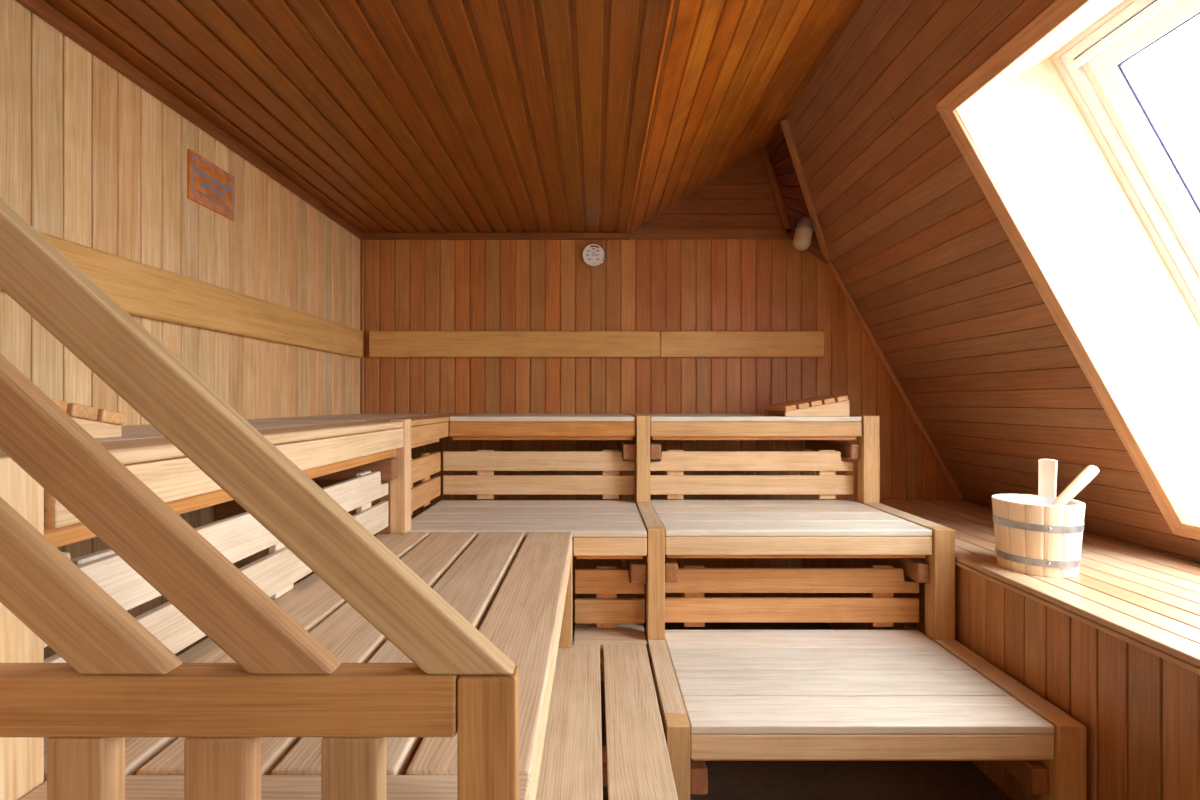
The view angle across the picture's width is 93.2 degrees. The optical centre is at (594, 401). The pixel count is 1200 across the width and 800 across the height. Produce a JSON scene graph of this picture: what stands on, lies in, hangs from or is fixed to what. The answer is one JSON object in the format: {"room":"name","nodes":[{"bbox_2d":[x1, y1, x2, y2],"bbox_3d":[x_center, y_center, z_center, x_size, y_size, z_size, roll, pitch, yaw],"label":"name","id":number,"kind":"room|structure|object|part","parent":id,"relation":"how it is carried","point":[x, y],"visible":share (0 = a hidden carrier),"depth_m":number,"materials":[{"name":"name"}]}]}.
{"room":"spa","nodes":[
{"label":"spa","id":0,"kind":"room"},
{"bbox_2d":[0,0,359,658],"bbox_3d":[-1.425,0.127,0.825,0.080,2.346,5.250,0,0,0],"label":"wall","id":1,"kind":"structure","parent":0,"point":[89,157],"depth_m":1.79,"materials":[{"name":"brown wood"}]},
{"bbox_2d":[0,231,362,357],"bbox_3d":[-1.365,-0.337,1.984,0.032,0.158,2.648,0,0,0],"label":"rail","id":2,"kind":"object","parent":1,"relation":"attached to","point":[143,290],"visible":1,"depth_m":1.93,"materials":[{"name":"brown wood"}]},
{"bbox_2d":[16,0,361,238],"bbox_3d":[-1.373,-0.976,0.813,0.021,0.038,5.026,0,0,0],"label":"trim","id":3,"kind":"structure","parent":1,"relation":"attached to","point":[42,9],"depth_m":1.79,"materials":[{"name":"brown wood"}]},
{"bbox_2d":[0,421,403,559],"bbox_3d":[-1.035,0.172,1.386,0.690,0.205,1.322,0,0,0],"label":"bench","id":4,"kind":"object","parent":1,"relation":"attached to","point":[323,450],"visible":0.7,"depth_m":1.24,"materials":[{"name":"brown wood"}]},
{"bbox_2d":[50,398,124,438],"bbox_3d":[-1.082,0.018,0.967,0.312,0.100,0.308,0,0,0],"label":"headrest cover","id":5,"kind":"object","parent":4,"relation":"on","point":[99,423],"visible":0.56,"depth_m":1.06,"materials":[{"name":"brown wood"}]},
{"bbox_3d":[-1.123,0.081,1.386,0.514,0.024,1.322,0,0,0],"label":"seat","id":6,"kind":"part","parent":4,"relation":"part of","materials":[{"name":"brown wood"}]},
{"bbox_2d":[187,149,234,220],"bbox_3d":[-1.380,-0.776,2.046,0.009,0.168,0.241,0,0,0],"label":"wall sign","id":7,"kind":"object","parent":1,"relation":"attached to","point":[209,185],"visible":1,"depth_m":2.03,"materials":[{"name":"orange metal"}]},
{"bbox_2d":[197,189,228,208],"bbox_3d":[-1.376,-0.731,2.046,0.001,0.012,0.168,0,0,0],"label":"print","id":8,"kind":"object","parent":7,"relation":"attached to","point":[205,195],"depth_m":2.04,"materials":[{"name":"blue"}]},
{"bbox_2d":[246,414,470,447],"bbox_3d":[-1.035,0.125,2.733,0.690,0.112,1.226,0,0,0],"label":"bench","id":9,"kind":"object","parent":1,"relation":"attached to","point":[426,429],"visible":0.62,"depth_m":2.39,"materials":[{"name":"brown wood"}]},
{"bbox_3d":[-1.123,0.081,2.733,0.514,0.024,1.226,0,0,0],"label":"seat","id":10,"kind":"part","parent":9,"relation":"part of","materials":[{"name":"brown wood"}]},
{"bbox_3d":[-0.726,0.138,2.360,0.024,0.086,0.480,0,0,0],"label":"support rail","id":11,"kind":"part","parent":9,"relation":"part of","materials":[{"name":"brown wood"}]},
{"bbox_2d":[44,0,863,232],"bbox_3d":[-0.202,-1.302,0.825,2.566,0.622,5.250,0,0,0],"label":"ceiling","id":12,"kind":"structure","parent":0,"point":[396,116],"depth_m":1.91,"materials":[{"name":"brown wood"}]},
{"bbox_2d":[360,146,961,621],"bbox_3d":[0.507,-0.225,3.404,3.985,3.050,0.132,0,0,0],"label":"wall","id":13,"kind":"structure","parent":0,"point":[660,285],"depth_m":3.35,"materials":[{"name":"red wood"}]},
{"bbox_2d":[361,233,630,239],"bbox_3d":[-0.587,-0.976,3.337,1.592,0.038,0.023,0,0,0],"label":"trim","id":14,"kind":"structure","parent":13,"relation":"attached to","point":[365,236],"depth_m":3.33,"materials":[{"name":"brown wood"}]},
{"bbox_2d":[369,331,659,356],"bbox_3d":[-0.472,-0.339,3.331,1.706,0.154,0.030,0,0,0],"label":"rail","id":15,"kind":"object","parent":13,"relation":"attached to","point":[381,343],"visible":1,"depth_m":3.32,"materials":[{"name":"brown wood"}]},
{"bbox_2d":[582,243,605,266],"bbox_3d":[-0.009,-0.865,3.337,0.141,0.141,0.023,0,0,0],"label":"thermometer","id":16,"kind":"object","parent":13,"relation":"attached to","point":[593,254],"visible":1,"depth_m":3.33,"materials":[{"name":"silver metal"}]},
{"bbox_2d":[631,228,794,238],"bbox_3d":[0.690,-0.988,3.329,0.960,0.061,0.017,0,0,0],"label":"trim","id":17,"kind":"structure","parent":13,"relation":"attached to","point":[638,233],"depth_m":3.32,"materials":[{"name":"brown wood"}]},
{"bbox_2d":[660,331,824,356],"bbox_3d":[0.864,-0.339,3.331,0.963,0.154,0.030,0,0,0],"label":"rail","id":18,"kind":"object","parent":13,"relation":"attached to","point":[672,343],"visible":1,"depth_m":3.32,"materials":[{"name":"brown wood"}]},
{"bbox_2d":[760,146,791,232],"bbox_3d":[1.058,-1.251,3.326,0.198,0.538,0.012,0,0,0],"label":"trim","id":19,"kind":"structure","parent":13,"relation":"attached to","point":[763,151],"depth_m":3.32,"materials":[{"name":"brown wood"}]},
{"bbox_2d":[780,118,830,262],"bbox_3d":[1.188,-1.159,3.175,0.528,0.694,0.037,0,0,-42],"label":"trim","id":20,"kind":"structure","parent":13,"relation":"attached to","point":[784,123],"depth_m":3.15,"materials":[{"name":"brown wood"}]},
{"bbox_2d":[792,239,831,263],"bbox_3d":[1.275,-0.895,3.332,0.241,0.182,0.016,0,0,0],"label":"trim","id":21,"kind":"structure","parent":13,"relation":"attached to","point":[811,249],"depth_m":3.32,"materials":[{"name":"brown wood"}]},
{"bbox_2d":[827,262,962,497],"bbox_3d":[1.762,-0.130,3.336,0.789,1.390,0.026,0,0,0],"label":"trim","id":22,"kind":"structure","parent":13,"relation":"attached to","point":[833,270],"depth_m":3.32,"materials":[{"name":"brown wood"}]},
{"bbox_2d":[420,621,1010,799],"bbox_3d":[0.458,1.330,0.825,4.285,0.060,5.650,0,0,0],"label":"floor","id":23,"kind":"structure","parent":0,"point":[727,780],"depth_m":1.95,"materials":[{"name":"tile"}]},
{"bbox_2d":[0,456,43,799],"bbox_3d":[-0.711,0.683,0.511,0.022,1.234,0.422,0,0,0],"label":"end panel","id":24,"kind":"object","parent":23,"relation":"on","point":[21,758],"visible":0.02,"depth_m":0.69,"materials":[{"name":"brown wood"}]},
{"bbox_2d":[0,198,518,799],"bbox_3d":[-0.442,0.154,0.620,0.716,2.292,0.050,0,0,0],"label":"railing","id":25,"kind":"object","parent":23,"relation":"on","point":[117,681],"visible":1,"depth_m":0.60,"materials":[{"name":"brown wood"}]},
{"bbox_3d":[-0.115,0.796,0.617,0.062,1.007,0.033,0,0,0],"label":"newel post","id":26,"kind":"part","parent":25,"relation":"part of","materials":[{"name":"brown wood"}]},
{"bbox_2d":[20,532,571,799],"bbox_3d":[-0.436,0.889,1.379,0.707,0.822,1.430,0,0,0],"label":"bench","id":27,"kind":"object","parent":23,"relation":"on","point":[529,617],"visible":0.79,"depth_m":1.14,"materials":[{"name":"beige wood"}]},
{"bbox_2d":[44,471,387,662],"bbox_3d":[-0.764,0.354,1.385,0.040,0.238,1.317,0,0,0],"label":"slatted riser","id":28,"kind":"object","parent":27,"relation":"on","point":[238,537],"visible":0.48,"depth_m":1.18,"materials":[{"name":"brown wood"}]},
{"bbox_2d":[216,419,410,533],"bbox_3d":[-1.028,0.270,2.083,0.685,0.414,0.067,0,0,0],"label":"divider","id":29,"kind":"object","parent":27,"relation":"on","point":[398,497],"visible":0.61,"depth_m":2.05,"materials":[{"name":"brown wood"}]},
{"bbox_3d":[-1.085,0.312,2.065,0.569,0.231,0.030,0,0,0],"label":"cross rail","id":30,"kind":"part","parent":29,"relation":"part of","materials":[{"name":"brown wood"}]},
{"bbox_3d":[-0.772,0.320,2.067,0.056,0.314,0.036,0,0,0],"label":"post","id":31,"kind":"part","parent":29,"relation":"part of","materials":[{"name":"brown wood"}]},
{"bbox_3d":[-0.714,0.270,2.083,0.057,0.414,0.067,0,0,0],"label":"post","id":32,"kind":"part","parent":29,"relation":"part of","materials":[{"name":"brown wood"}]},
{"bbox_2d":[411,452,440,514],"bbox_3d":[-0.764,0.354,2.428,0.040,0.238,0.615,0,0,0],"label":"slatted riser","id":33,"kind":"object","parent":29,"relation":"attached to","point":[428,464],"visible":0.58,"depth_m":2.50,"materials":[{"name":"brown wood"}]},
{"bbox_3d":[-0.117,0.723,2.067,0.067,0.327,0.054,0,0,0],"label":"post","id":34,"kind":"part","parent":27,"relation":"part of","materials":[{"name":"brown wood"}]},
{"bbox_2d":[535,645,677,799],"bbox_3d":[0.025,1.093,1.397,0.323,0.413,1.355,0,0,0],"label":"step platform","id":35,"kind":"object","parent":23,"relation":"on","point":[634,763],"visible":0.89,"depth_m":1.52,"materials":[{"name":"beige wood"}]},
{"bbox_2d":[628,413,689,799],"bbox_3d":[0.228,0.682,2.437,0.064,1.235,1.787,0,0,0],"label":"divider","id":36,"kind":"object","parent":23,"relation":"on","point":[676,726],"visible":0.88,"depth_m":2.11,"materials":[{"name":"brown wood"}]},
{"bbox_2d":[408,500,646,583],"bbox_3d":[-0.278,0.581,2.433,0.944,0.205,0.658,0,0,0],"label":"bench","id":37,"kind":"object","parent":36,"relation":"attached to","point":[600,529],"visible":0.89,"depth_m":2.25,"materials":[{"name":"brown wood"}]},
{"bbox_3d":[-0.279,0.490,2.433,0.942,0.024,0.658,0,0,0],"label":"seat","id":38,"kind":"part","parent":37,"relation":"part of","materials":[{"name":"brown wood"}]},
{"bbox_2d":[443,450,634,498],"bbox_3d":[-0.272,0.354,2.761,0.927,0.238,0.040,0,0,0],"label":"slatted riser","id":39,"kind":"object","parent":37,"relation":"on","point":[485,484],"visible":1,"depth_m":2.74,"materials":[{"name":"brown wood"}]},
{"bbox_3d":[0.054,0.547,2.139,0.252,0.086,0.022,0,0,0],"label":"support rail","id":40,"kind":"part","parent":37,"relation":"part of","materials":[{"name":"orange wood"}]},
{"bbox_2d":[449,414,635,459],"bbox_3d":[-0.247,0.172,3.004,0.882,0.205,0.658,0,0,0],"label":"bench","id":41,"kind":"object","parent":36,"relation":"attached to","point":[620,427],"visible":1,"depth_m":2.67,"materials":[{"name":"brown wood"}]},
{"bbox_3d":[-0.248,0.081,3.004,0.880,0.024,0.658,0,0,0],"label":"seat","id":42,"kind":"part","parent":41,"relation":"part of","materials":[{"name":"brown wood"}]},
{"bbox_3d":[-0.249,0.138,2.710,0.858,0.086,0.022,0,0,0],"label":"support rail","id":43,"kind":"part","parent":41,"relation":"part of","materials":[{"name":"orange wood"}]},
{"bbox_2d":[573,594,646,654],"bbox_3d":[0.057,0.990,2.411,0.276,0.205,0.658,0,0,0],"label":"bench","id":44,"kind":"object","parent":36,"relation":"attached to","point":[584,633],"visible":0.3,"depth_m":2.16,"materials":[{"name":"beige wood"}]},
{"bbox_2d":[575,566,644,627],"bbox_3d":[0.057,0.763,2.211,0.271,0.238,0.040,0,0,0],"label":"slatted riser","id":45,"kind":"object","parent":44,"relation":"on","point":[606,610],"visible":0.89,"depth_m":2.19,"materials":[{"name":"brown wood"}]},
{"bbox_3d":[0.228,0.117,3.031,0.064,0.104,0.598,0,0,0],"label":"rail","id":46,"kind":"part","parent":36,"relation":"part of","materials":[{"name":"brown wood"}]},
{"bbox_3d":[0.228,0.269,2.698,0.064,0.408,0.066,0,0,0],"label":"post","id":47,"kind":"part","parent":36,"relation":"part of","materials":[{"name":"brown wood"}]},
{"bbox_3d":[0.228,0.526,2.449,0.064,0.104,0.552,0,0,0],"label":"rail","id":48,"kind":"part","parent":36,"relation":"part of","materials":[{"name":"beige wood"}]},
{"bbox_3d":[0.228,0.678,2.139,0.064,0.408,0.066,0,0,0],"label":"post","id":49,"kind":"part","parent":36,"relation":"part of","materials":[{"name":"brown wood"}]},
{"bbox_3d":[0.228,0.935,1.888,0.064,0.104,0.556,0,0,0],"label":"rail","id":50,"kind":"part","parent":36,"relation":"part of","materials":[{"name":"beige wood"}]},
{"bbox_3d":[0.228,1.091,1.576,0.064,0.417,0.066,0,0,0],"label":"post","id":51,"kind":"part","parent":36,"relation":"part of","materials":[{"name":"brown wood"}]},
{"bbox_2d":[850,414,1085,799],"bbox_3d":[1.301,0.682,2.437,0.075,1.235,1.787,0,0,0],"label":"frame","id":52,"kind":"object","parent":23,"relation":"on","point":[1067,770],"visible":0.66,"depth_m":2.11,"materials":[{"name":"brown wood"}]},
{"bbox_2d":[644,414,861,459],"bbox_3d":[0.762,0.172,3.004,0.999,0.205,0.658,0,0,0],"label":"bench","id":53,"kind":"object","parent":52,"relation":"attached to","point":[818,432],"visible":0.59,"depth_m":2.67,"materials":[{"name":"brown wood"}]},
{"bbox_3d":[0.761,0.081,3.004,0.996,0.024,0.658,0,0,0],"label":"seat","id":54,"kind":"part","parent":53,"relation":"part of","materials":[{"name":"brown wood"}]},
{"bbox_3d":[0.760,0.138,2.710,0.974,0.086,0.022,0,0,0],"label":"support rail","id":55,"kind":"part","parent":53,"relation":"part of","materials":[{"name":"orange wood"}]},
{"bbox_2d":[766,395,849,415],"bbox_3d":[1.053,0.018,2.837,0.308,0.100,0.312,0,0,0],"label":"headrest cover","id":56,"kind":"object","parent":53,"relation":"on","point":[839,405],"visible":1,"depth_m":2.69,"materials":[{"name":"brown wood"}]},
{"bbox_2d":[650,500,931,582],"bbox_3d":[0.762,0.581,2.445,0.998,0.205,0.658,0,0,0],"label":"bench","id":57,"kind":"object","parent":52,"relation":"attached to","point":[693,528],"visible":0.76,"depth_m":2.14,"materials":[{"name":"brown wood"}]},
{"bbox_2d":[650,450,852,498],"bbox_3d":[0.758,0.354,2.761,0.984,0.238,0.040,0,0,0],"label":"slatted riser","id":58,"kind":"object","parent":57,"relation":"on","point":[675,484],"visible":0.91,"depth_m":2.74,"materials":[{"name":"brown wood"}]},
{"bbox_3d":[0.761,0.490,2.445,0.996,0.024,0.658,0,0,0],"label":"seat","id":59,"kind":"part","parent":57,"relation":"part of","materials":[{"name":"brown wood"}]},
{"bbox_2d":[665,565,918,626],"bbox_3d":[0.763,0.763,2.221,0.994,0.238,0.040,0,0,0],"label":"slatted riser","id":60,"kind":"object","parent":57,"relation":"attached to","point":[694,581],"visible":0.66,"depth_m":2.20,"materials":[{"name":"brown wood"}]},
{"bbox_3d":[0.760,0.547,2.151,0.974,0.086,0.022,0,0,0],"label":"support rail","id":61,"kind":"part","parent":57,"relation":"part of","materials":[{"name":"orange wood"}]},
{"bbox_2d":[665,630,1053,794],"bbox_3d":[0.762,0.990,1.882,0.998,0.205,0.658,0,0,0],"label":"bench","id":62,"kind":"object","parent":52,"relation":"attached to","point":[747,695],"visible":0.86,"depth_m":1.67,"materials":[{"name":"brown wood"}]},
{"bbox_3d":[0.761,0.899,1.882,0.996,0.024,0.658,0,0,0],"label":"seat","id":63,"kind":"part","parent":62,"relation":"part of","materials":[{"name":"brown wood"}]},
{"bbox_3d":[0.760,0.956,1.588,0.974,0.086,0.022,0,0,0],"label":"support rail","id":64,"kind":"part","parent":62,"relation":"part of","materials":[{"name":"orange wood"}]},
{"bbox_3d":[1.301,0.269,2.698,0.075,0.408,0.066,0,0,0],"label":"post","id":65,"kind":"part","parent":52,"relation":"part of","materials":[{"name":"brown wood"}]},
{"bbox_3d":[1.301,0.526,2.449,0.075,0.104,0.552,0,0,0],"label":"rail","id":66,"kind":"part","parent":52,"relation":"part of","materials":[{"name":"beige wood"}]},
{"bbox_3d":[1.301,0.678,2.139,0.075,0.408,0.066,0,0,0],"label":"post","id":67,"kind":"part","parent":52,"relation":"part of","materials":[{"name":"brown wood"}]},
{"bbox_3d":[1.301,0.935,1.888,0.075,0.104,0.556,0,0,0],"label":"rail","id":68,"kind":"part","parent":52,"relation":"part of","materials":[{"name":"beige wood"}]},
{"bbox_3d":[1.301,1.091,1.576,0.075,0.417,0.066,0,0,0],"label":"post","id":69,"kind":"part","parent":52,"relation":"part of","materials":[{"name":"brown wood"}]},
{"bbox_2d":[824,499,1199,799],"bbox_3d":[1.750,0.936,0.829,0.816,0.725,5.038,0,0,0],"label":"window ledge","id":70,"kind":"object","parent":23,"relation":"on","point":[1114,645],"visible":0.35,"depth_m":1.64,"materials":[{"name":"brown wood"}]},
{"bbox_2d":[991,459,1085,577],"bbox_3d":[1.528,0.389,1.962,0.256,0.368,0.257,0,0,0],"label":"bucket","id":71,"kind":"object","parent":70,"relation":"on","point":[1033,536],"visible":0.98,"depth_m":1.88,"materials":[{"name":"brown wood"}]},
{"bbox_2d":[1050,465,1099,505],"bbox_3d":[1.647,0.313,1.964,0.205,0.188,0.037,0,0,-7],"label":"ladle","id":72,"kind":"object","parent":71,"relation":"on","point":[1085,477],"visible":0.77,"depth_m":1.95,"materials":[{"name":"brown wood"}]},
{"bbox_2d":[767,123,821,252],"bbox_3d":[1.200,-1.176,3.188,0.415,0.699,0.356,0,0,0],"label":"wall","id":73,"kind":"structure","parent":0,"point":[782,164],"depth_m":3.26,"materials":[{"name":"brown wood"}]},
{"bbox_2d":[785,0,1199,562],"bbox_3d":[1.658,-0.451,0.825,1.332,2.299,5.250,0,0,0],"label":"wall","id":74,"kind":"structure","parent":0,"point":[911,234],"depth_m":2.40,"materials":[{"name":"brown wood"}]},
{"bbox_2d":[793,217,812,250],"bbox_3d":[1.198,-0.949,3.226,0.100,0.188,0.181,0,0,41],"label":"wall lamp","id":75,"kind":"object","parent":74,"relation":"attached to","point":[802,237],"visible":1,"depth_m":3.17,"materials":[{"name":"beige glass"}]},
{"bbox_2d":[935,0,1199,539],"bbox_3d":[1.671,-0.301,1.430,0.876,1.560,1.256,0,0,0],"label":"trim","id":76,"kind":"structure","parent":74,"relation":"attached to","point":[1054,15],"depth_m":2.00,"materials":[{"name":"brown wood"}]},
{"bbox_2d":[956,0,1199,524],"bbox_3d":[1.884,-0.419,1.430,1.239,1.718,1.180,0,0,0],"label":"window reveal","id":77,"kind":"object","parent":74,"relation":"attached to","point":[1026,125],"depth_m":2.00,"materials":[{"name":"white paint"}]},
{"bbox_2d":[1051,0,1199,324],"bbox_3d":[2.040,-0.506,1.430,0.870,1.486,1.139,0,0,0],"label":"window","id":78,"kind":"structure","parent":74,"relation":"in","point":[1095,67],"depth_m":1.89,"materials":[{"name":"white paint"}]},
{"bbox_3d":[2.047,-0.510,1.430,0.773,1.329,0.968,0,0,0],"label":"sash","id":79,"kind":"part","parent":78,"relation":"part of","materials":[{"name":"white paint"}]}
]}

